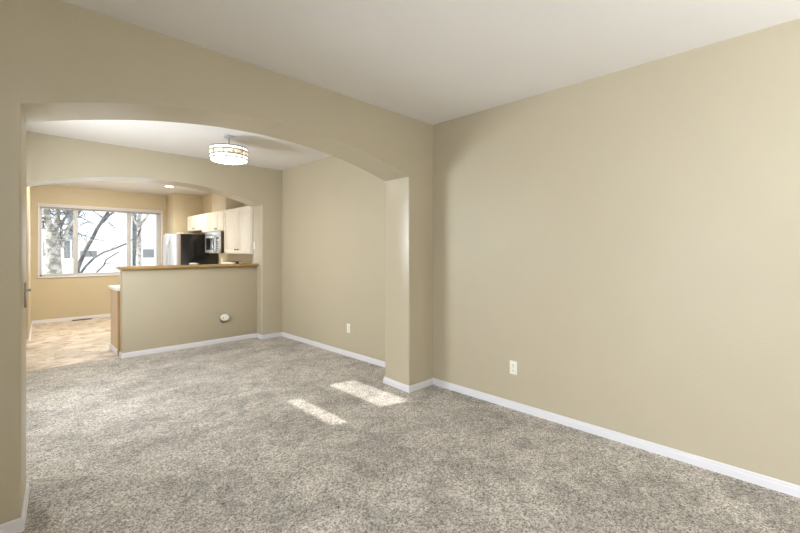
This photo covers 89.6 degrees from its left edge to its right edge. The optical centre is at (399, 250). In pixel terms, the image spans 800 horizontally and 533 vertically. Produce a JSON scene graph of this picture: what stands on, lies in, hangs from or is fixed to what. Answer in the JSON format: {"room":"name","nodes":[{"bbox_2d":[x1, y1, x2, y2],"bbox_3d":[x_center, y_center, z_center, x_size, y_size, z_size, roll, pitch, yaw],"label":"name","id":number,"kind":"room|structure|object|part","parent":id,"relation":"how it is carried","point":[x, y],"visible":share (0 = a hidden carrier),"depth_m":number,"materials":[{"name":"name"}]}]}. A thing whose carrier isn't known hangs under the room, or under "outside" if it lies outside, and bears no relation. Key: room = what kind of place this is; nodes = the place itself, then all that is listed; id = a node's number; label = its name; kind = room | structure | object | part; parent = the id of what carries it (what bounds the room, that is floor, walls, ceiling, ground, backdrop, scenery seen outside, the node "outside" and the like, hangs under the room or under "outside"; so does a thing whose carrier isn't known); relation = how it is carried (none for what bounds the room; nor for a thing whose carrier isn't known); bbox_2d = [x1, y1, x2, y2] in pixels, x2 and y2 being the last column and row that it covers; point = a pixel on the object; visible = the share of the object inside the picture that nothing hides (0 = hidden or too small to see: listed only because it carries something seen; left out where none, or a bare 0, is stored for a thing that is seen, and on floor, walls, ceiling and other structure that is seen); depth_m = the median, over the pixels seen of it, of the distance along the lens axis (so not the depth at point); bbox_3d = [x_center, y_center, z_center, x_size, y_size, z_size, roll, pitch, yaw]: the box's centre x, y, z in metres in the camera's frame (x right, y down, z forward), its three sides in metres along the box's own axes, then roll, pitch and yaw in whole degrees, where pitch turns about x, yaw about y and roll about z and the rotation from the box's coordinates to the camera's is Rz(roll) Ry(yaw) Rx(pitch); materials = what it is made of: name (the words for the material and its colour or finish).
{"room":"empty living room","nodes":[
{"label":"empty living room","id":0,"kind":"room"},
{"bbox_2d":[26,187,30,339],"bbox_3d":[-6.899,0.064,6.447,1.550,2.690,2.270,0,0,-45],"label":"wall","id":1,"kind":"structure","parent":0,"point":[28,189],"depth_m":6.11,"materials":[{"name":"beige paint"}]},
{"bbox_2d":[26,321,31,343],"bbox_3d":[-6.272,1.376,6.619,1.035,0.066,2.548,0,0,-14],"label":"baseboard","id":2,"kind":"structure","parent":1,"relation":"attached to","point":[28,340],"depth_m":6.45,"materials":[{"name":"white paint"}]},
{"bbox_2d":[31,185,165,320],"bbox_3d":[-6.097,0.064,8.800,3.100,2.690,0.150,0,0,-45],"label":"wall","id":3,"kind":"structure","parent":0,"point":[64,297],"depth_m":8.17,"materials":[{"name":"beige paint"}]},
{"bbox_2d":[32,314,110,323],"bbox_3d":[-6.253,1.376,8.531,2.300,0.066,0.013,0,0,-45],"label":"baseboard","id":4,"kind":"structure","parent":3,"relation":"attached to","point":[101,315],"depth_m":8.12,"materials":[{"name":"white paint"}]},
{"bbox_2d":[38,203,162,277],"bbox_3d":[-6.274,-0.196,8.567,2.146,1.456,0.111,0,0,-45],"label":"window","id":5,"kind":"structure","parent":3,"relation":"in","point":[159,218],"depth_m":8.33,"materials":[{"name":"white paint"}]},
{"bbox_2d":[40,205,160,214],"bbox_3d":[-6.261,-0.861,8.554,2.078,0.066,0.026,0,0,-45],"label":"window blind","id":6,"kind":"object","parent":5,"relation":"attached to","point":[44,206],"visible":1,"depth_m":8.46,"materials":[{"name":"white paint"}]},
{"bbox_2d":[47,181,209,195],"bbox_3d":[-5.162,-1.346,6.787,4.600,0.130,4.288,0,0,-45],"label":"ceiling","id":7,"kind":"structure","parent":0,"point":[119,186],"depth_m":8.14,"materials":[{"name":"paint"}]},
{"bbox_2d":[26,131,281,334],"bbox_3d":[-3.626,0.039,5.269,4.450,2.740,0.368,0,0,-45],"label":"wall","id":8,"kind":"structure","parent":0,"point":[50,159],"depth_m":5.72,"materials":[{"name":"paint"}]},
{"bbox_2d":[166,193,201,234],"bbox_3d":[-5.006,0.064,9.330,0.597,2.690,0.630,0,0,-45],"label":"wall","id":9,"kind":"structure","parent":0,"point":[179,207],"depth_m":9.06,"materials":[{"name":"beige paint"}]},
{"bbox_2d":[120,267,255,352],"bbox_3d":[-3.043,0.834,5.977,1.831,1.150,0.150,0,0,-45],"label":"wall","id":10,"kind":"structure","parent":0,"point":[166,307],"depth_m":5.79,"materials":[{"name":"paint"}]},
{"bbox_2d":[116,263,257,270],"bbox_3d":[-3.047,0.233,5.951,1.864,0.052,0.280,0,0,-45],"label":"bar ledge","id":11,"kind":"object","parent":10,"relation":"on","point":[153,267],"visible":0.99,"depth_m":5.73,"materials":[{"name":"brown wood"}]},
{"bbox_3d":[-3.045,0.252,5.963,1.844,0.015,0.218,0,0,-45],"label":"ledge moulding","id":12,"kind":"part","parent":11,"relation":"part of","materials":[{"name":"brown wood"}]},
{"bbox_2d":[119,333,255,358],"bbox_3d":[-3.043,1.376,5.968,1.843,0.066,0.163,0,0,-45],"label":"baseboard","id":13,"kind":"structure","parent":10,"relation":"attached to","point":[235,338],"depth_m":5.79,"materials":[{"name":"white paint"}]},
{"bbox_2d":[220,314,228,322],"bbox_3d":[-2.689,1.040,6.173,0.128,0.139,0.067,0,0,-45],"label":"plug","id":14,"kind":"object","parent":10,"relation":"attached to","point":[224,317],"visible":1,"depth_m":6.15,"materials":[{"name":"white plastic"}]},
{"bbox_2d":[0,0,432,523],"bbox_3d":[-1.773,0.039,2.434,5.700,2.740,0.386,0,0,-45],"label":"wall","id":15,"kind":"structure","parent":0,"point":[60,60],"depth_m":2.49,"materials":[{"name":"paint"}]},
{"bbox_2d":[0,483,29,532],"bbox_3d":[-4.015,1.376,2.535,2.453,0.066,3.709,0,0,-45],"label":"baseboard","id":16,"kind":"structure","parent":15,"relation":"attached to","point":[17,525],"depth_m":2.02,"materials":[{"name":"white paint"}]},
{"bbox_2d":[24,282,30,307],"bbox_3d":[-1.940,0.229,2.097,0.026,0.130,0.040,0,0,-45],"label":"door handle","id":17,"kind":"object","parent":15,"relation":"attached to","point":[25,283],"visible":1,"depth_m":2.08,"materials":[{"name":"silver metal"}]},
{"bbox_3d":[-1.946,0.229,2.091,0.008,0.130,0.040,0,0,-45],"label":"latch plate","id":18,"kind":"part","parent":17,"relation":"part of","materials":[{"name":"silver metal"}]},
{"bbox_2d":[383,377,432,392],"bbox_3d":[0.099,1.376,4.284,0.431,0.066,0.412,0,0,-45],"label":"baseboard","id":19,"kind":"object","parent":15,"relation":"attached to","point":[388,381],"visible":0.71,"depth_m":4.12,"materials":[{"name":"white paint"}]},
{"bbox_2d":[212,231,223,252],"bbox_3d":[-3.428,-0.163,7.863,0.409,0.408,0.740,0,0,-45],"label":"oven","id":20,"kind":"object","parent":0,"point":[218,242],"depth_m":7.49,"materials":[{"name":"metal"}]},
{"bbox_2d":[212,193,243,211],"bbox_3d":[-3.356,-1.022,7.843,0.342,0.518,0.675,0,0,-45],"label":"wall","id":21,"kind":"structure","parent":0,"point":[219,203],"depth_m":7.64,"materials":[{"name":"beige paint"}]},
{"bbox_2d":[202,156,384,361],"bbox_3d":[-2.329,0.039,7.156,0.153,2.740,7.486,0,0,-45],"label":"wall","id":22,"kind":"structure","parent":0,"point":[333,209],"depth_m":5.63,"materials":[{"name":"paint"}]},
{"bbox_2d":[187,214,201,231],"bbox_3d":[-4.302,-0.594,8.762,0.390,0.335,0.888,0,0,-45],"label":"upper cabinet","id":23,"kind":"object","parent":22,"relation":"attached to","point":[194,223],"visible":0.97,"depth_m":8.62,"materials":[{"name":"beige wood"}]},
{"bbox_3d":[-4.570,-0.594,8.805,0.020,0.311,0.436,0,0,-45],"label":"door","id":24,"kind":"part","parent":23,"relation":"part of","materials":[{"name":"white wood"}]},
{"bbox_3d":[-4.569,-0.594,8.806,0.016,0.201,0.326,0,0,-45],"label":"door panel","id":25,"kind":"part","parent":23,"relation":"part of","materials":[{"name":"white wood"}]},
{"bbox_3d":[-4.259,-0.594,8.491,0.020,0.311,0.428,0,0,-45],"label":"door","id":26,"kind":"part","parent":23,"relation":"part of","materials":[{"name":"white wood"}]},
{"bbox_3d":[-4.258,-0.594,8.492,0.016,0.201,0.318,0,0,-45],"label":"door panel","id":27,"kind":"part","parent":23,"relation":"part of","materials":[{"name":"white wood"}]},
{"bbox_2d":[202,213,208,232],"bbox_3d":[-3.832,-0.567,8.305,0.365,0.388,0.404,0,0,-45],"label":"upper cabinet","id":28,"kind":"object","parent":22,"relation":"attached to","point":[205,217],"visible":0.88,"depth_m":8.16,"materials":[{"name":"white wood"}]},
{"bbox_3d":[-3.954,-0.567,8.184,0.016,0.254,0.280,0,0,-45],"label":"door panel","id":29,"kind":"part","parent":28,"relation":"part of","materials":[{"name":"white wood"}]},
{"bbox_2d":[209,210,223,231],"bbox_3d":[-3.426,-0.567,7.876,0.390,0.388,0.740,0,0,-45],"label":"upper cabinet","id":30,"kind":"object","parent":22,"relation":"attached to","point":[216,219],"visible":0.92,"depth_m":7.74,"materials":[{"name":"beige wood"}]},
{"bbox_3d":[-3.669,-0.567,7.894,0.020,0.364,0.358,0,0,-45],"label":"door","id":31,"kind":"part","parent":30,"relation":"part of","materials":[{"name":"white wood"}]},
{"bbox_3d":[-3.668,-0.567,7.895,0.016,0.254,0.248,0,0,-45],"label":"door panel","id":32,"kind":"part","parent":30,"relation":"part of","materials":[{"name":"white wood"}]},
{"bbox_2d":[205,231,223,252],"bbox_3d":[-3.459,-0.163,7.832,0.498,0.408,0.748,0,0,-45],"label":"microwave","id":33,"kind":"object","parent":30,"relation":"attached to","point":[214,241],"visible":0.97,"depth_m":7.57,"materials":[{"name":"silver metal"}]},
{"bbox_3d":[-3.652,-0.128,7.775,0.032,0.330,0.558,0,0,-45],"label":"door","id":34,"kind":"part","parent":33,"relation":"part of","materials":[{"name":"metal"}]},
{"bbox_3d":[-3.387,-0.128,7.509,0.030,0.330,0.187,0,0,-45],"label":"control panel","id":35,"kind":"part","parent":33,"relation":"part of","materials":[{"name":"metal"}]},
{"bbox_3d":[-3.410,-0.567,7.633,0.020,0.364,0.358,0,0,-45],"label":"door","id":36,"kind":"part","parent":30,"relation":"part of","materials":[{"name":"white wood"}]},
{"bbox_3d":[-3.410,-0.567,7.633,0.016,0.254,0.248,0,0,-45],"label":"door panel","id":37,"kind":"part","parent":30,"relation":"part of","materials":[{"name":"white wood"}]},
{"bbox_2d":[224,206,252,253],"bbox_3d":[-2.757,-0.354,7.199,0.390,0.814,1.127,0,0,-45],"label":"upper cabinet","id":38,"kind":"object","parent":22,"relation":"attached to","point":[238,222],"visible":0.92,"depth_m":7.02,"materials":[{"name":"beige wood"}]},
{"bbox_3d":[-3.059,-0.354,7.277,0.020,0.790,0.578,0,0,-45],"label":"door","id":39,"kind":"part","parent":38,"relation":"part of","materials":[{"name":"white wood"}]},
{"bbox_3d":[-3.058,-0.354,7.278,0.016,0.680,0.468,0,0,-45],"label":"door panel","id":40,"kind":"part","parent":38,"relation":"part of","materials":[{"name":"white wood"}]},
{"bbox_3d":[-2.665,-0.354,6.878,0.020,0.790,0.524,0,0,-45],"label":"door","id":41,"kind":"part","parent":38,"relation":"part of","materials":[{"name":"white wood"}]},
{"bbox_3d":[-2.664,-0.354,6.879,0.016,0.680,0.414,0,0,-45],"label":"door panel","id":42,"kind":"part","parent":38,"relation":"part of","materials":[{"name":"white wood"}]},
{"bbox_2d":[256,332,384,367],"bbox_3d":[-1.117,1.376,5.564,0.360,0.066,3.145,0,0,-45],"label":"baseboard","id":43,"kind":"structure","parent":22,"relation":"attached to","point":[310,342],"depth_m":5.73,"materials":[{"name":"white paint"}]},
{"bbox_2d":[19,317,799,532],"bbox_3d":[-2.456,1.438,3.196,5.800,0.063,13.200,0,0,-45],"label":"floor","id":44,"kind":"structure","parent":0,"point":[281,434],"depth_m":2.72,"materials":[{"name":"carpet"}]},
{"bbox_2d":[109,289,119,355],"bbox_3d":[-3.315,0.971,6.213,1.840,0.868,0.562,0,0,-45],"label":"base cabinet","id":45,"kind":"object","parent":44,"relation":"on","point":[114,346],"visible":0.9,"depth_m":5.52,"materials":[{"name":"brown wood"}]},
{"bbox_3d":[-3.971,1.365,5.579,0.016,0.082,0.541,0,0,-45],"label":"toe trim","id":46,"kind":"part","parent":45,"relation":"part of","materials":[{"name":"white paint"}]},
{"bbox_2d":[108,285,119,290],"bbox_3d":[-3.330,0.516,6.219,1.854,0.038,0.592,0,0,-45],"label":"countertop","id":47,"kind":"structure","parent":45,"relation":"on","point":[113,287],"depth_m":5.57,"materials":[{"name":"white laminate"}]},
{"bbox_3d":[-3.955,0.971,5.587,0.016,0.868,0.532,0,0,-45],"label":"panel","id":48,"kind":"part","parent":45,"relation":"part of","materials":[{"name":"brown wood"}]},
{"bbox_2d":[163,232,217,264],"bbox_3d":[-4.513,0.518,8.615,0.881,1.774,0.916,0,0,-45],"label":"refrigerator","id":49,"kind":"object","parent":44,"relation":"on","point":[179,248],"visible":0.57,"depth_m":8.25,"materials":[{"name":"black metal"}]},
{"bbox_3d":[-4.921,0.488,8.537,0.070,1.662,0.454,0,0,-45],"label":"door","id":50,"kind":"part","parent":49,"relation":"part of","materials":[{"name":"metal"}]},
{"bbox_3d":[-4.596,0.488,8.208,0.070,1.662,0.454,0,0,-45],"label":"door","id":51,"kind":"part","parent":49,"relation":"part of","materials":[{"name":"metal"}]},
{"bbox_3d":[-3.039,0.971,7.306,0.638,0.868,0.535,0,0,-45],"label":"base cabinet","id":52,"kind":"object","parent":44,"relation":"on","visible":0},
{"bbox_3d":[-3.037,0.516,7.312,0.630,0.038,0.548,0,0,-45],"label":"countertop","id":53,"kind":"structure","parent":52,"relation":"on","visible":0},
{"bbox_2d":[221,261,241,263],"bbox_3d":[-3.035,0.342,7.281,0.200,0.310,0.536,0,0,-45],"label":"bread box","id":54,"kind":"object","parent":53,"relation":"on","point":[223,262],"visible":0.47,"depth_m":7.15,"materials":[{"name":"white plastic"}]},
{"bbox_3d":[-3.051,0.341,7.298,0.200,0.287,0.490,0,0,-45],"label":"casing","id":55,"kind":"part","parent":54,"relation":"part of","materials":[{"name":"white plastic"}]},
{"bbox_2d":[26,0,799,169],"bbox_3d":[-0.949,-1.371,1.671,5.800,0.080,8.912,0,0,-45],"label":"ceiling","id":56,"kind":"structure","parent":0,"point":[432,62],"depth_m":2.55,"materials":[{"name":"paint"}]},
{"bbox_2d":[209,135,247,164],"bbox_3d":[-1.982,-1.169,4.666,0.422,0.324,0.422,0,0,-45],"label":"ceiling lamp","id":57,"kind":"object","parent":56,"relation":"attached to","point":[224,153],"visible":1,"depth_m":4.52,"materials":[{"name":"glass"}]},
{"bbox_2d":[211,156,246,164],"bbox_3d":[-1.982,-1.040,4.666,0.390,0.035,0.390,0,0,-45],"label":"diffuser","id":58,"kind":"object","parent":57,"relation":"attached to","point":[234,160],"depth_m":4.58,"materials":[{"name":"white glass"}]},
{"bbox_2d":[433,18,799,485],"bbox_3d":[2.245,0.039,2.489,0.206,2.740,5.584,0,0,-45],"label":"wall","id":59,"kind":"structure","parent":0,"point":[628,239],"depth_m":2.86,"materials":[{"name":"paint"}]},
{"bbox_2d":[510,360,516,374],"bbox_3d":[1.010,1.041,3.585,0.010,0.118,0.072,0,0,-45],"label":"wall outlet","id":60,"kind":"object","parent":59,"relation":"attached to","point":[513,364],"visible":1,"depth_m":3.58,"materials":[{"name":"white plastic"}]},
{"bbox_2d":[433,378,799,497],"bbox_3d":[2.203,1.376,2.377,0.013,0.066,5.284,0,0,-45],"label":"baseboard","id":61,"kind":"structure","parent":59,"relation":"attached to","point":[768,482],"depth_m":2.85,"materials":[{"name":"white paint"}]},
{"label":"outside","id":62,"kind":"structure","parent":0,"visible":0},
{"bbox_3d":[-23.048,2.409,33.988,75.000,0.200,59.250,0,0,-45],"label":"ground","id":63,"kind":"structure","parent":62,"visible":0},
{"bbox_2d":[42,208,71,273],"bbox_3d":[-29.539,-1.341,31.263,5.536,7.300,8.600,0,0,-45],"label":"house","id":64,"kind":"structure","parent":63,"relation":"on","point":[67,255],"depth_m":29.95,"materials":[{"name":"grey"}]},
{"bbox_3d":[-24.930,0.134,30.159,0.374,1.850,0.030,0,0,-45],"label":"pane","id":65,"kind":"part","parent":64,"relation":"part of","materials":[{"name":"grey glass"}]},
{"bbox_2d":[63,258,72,273],"bbox_3d":[-22.945,1.419,27.938,0.960,1.780,0.120,0,0,-45],"label":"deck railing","id":66,"kind":"object","parent":63,"relation":"on","point":[69,260],"visible":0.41,"depth_m":27.91,"materials":[{"name":"white"}]},
{"bbox_2d":[42,208,125,273],"bbox_3d":[-10.930,-0.672,13.010,3.536,5.101,3.957,0,0,-37],"label":"bare tree","id":67,"kind":"object","parent":63,"relation":"on","point":[52,248],"visible":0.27,"depth_m":12.51,"materials":[{"name":"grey plant"}]},
{"bbox_2d":[65,211,131,272],"bbox_3d":[-26.698,-1.841,35.477,4.300,8.300,8.600,0,0,-45],"label":"house","id":68,"kind":"structure","parent":63,"relation":"on","point":[118,233],"depth_m":32.64,"materials":[{"name":"white"}]},
{"bbox_3d":[-24.640,0.240,31.852,1.067,0.483,0.030,0,0,-45],"label":"pane","id":69,"kind":"part","parent":68,"relation":"part of","materials":[{"name":"grey glass"}]},
{"bbox_2d":[78,212,142,272],"bbox_3d":[-7.397,0.230,10.306,2.008,4.315,1.145,0,0,9],"label":"bare tree","id":70,"kind":"object","parent":63,"relation":"on","point":[107,215],"visible":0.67,"depth_m":10.21,"materials":[{"name":"grey plant"}]},
{"bbox_2d":[113,213,148,265],"bbox_3d":[-12.171,-0.541,18.724,2.254,5.721,1.520,0,0,-45],"label":"bare tree","id":71,"kind":"object","parent":63,"relation":"on","point":[137,222],"visible":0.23,"depth_m":18.79,"materials":[{"name":"grey plant"}]},
{"bbox_2d":[132,213,155,265],"bbox_3d":[-23.421,-1.441,39.771,6.000,7.500,9.100,0,0,-45],"label":"house","id":72,"kind":"structure","parent":63,"relation":"on","point":[148,231],"depth_m":35.31,"materials":[{"name":"grey"}]},
{"bbox_3d":[-21.980,0.223,35.184,0.867,0.750,0.030,0,0,-45],"label":"pane","id":73,"kind":"part","parent":72,"relation":"part of","materials":[{"name":"grey glass"}]}
]}

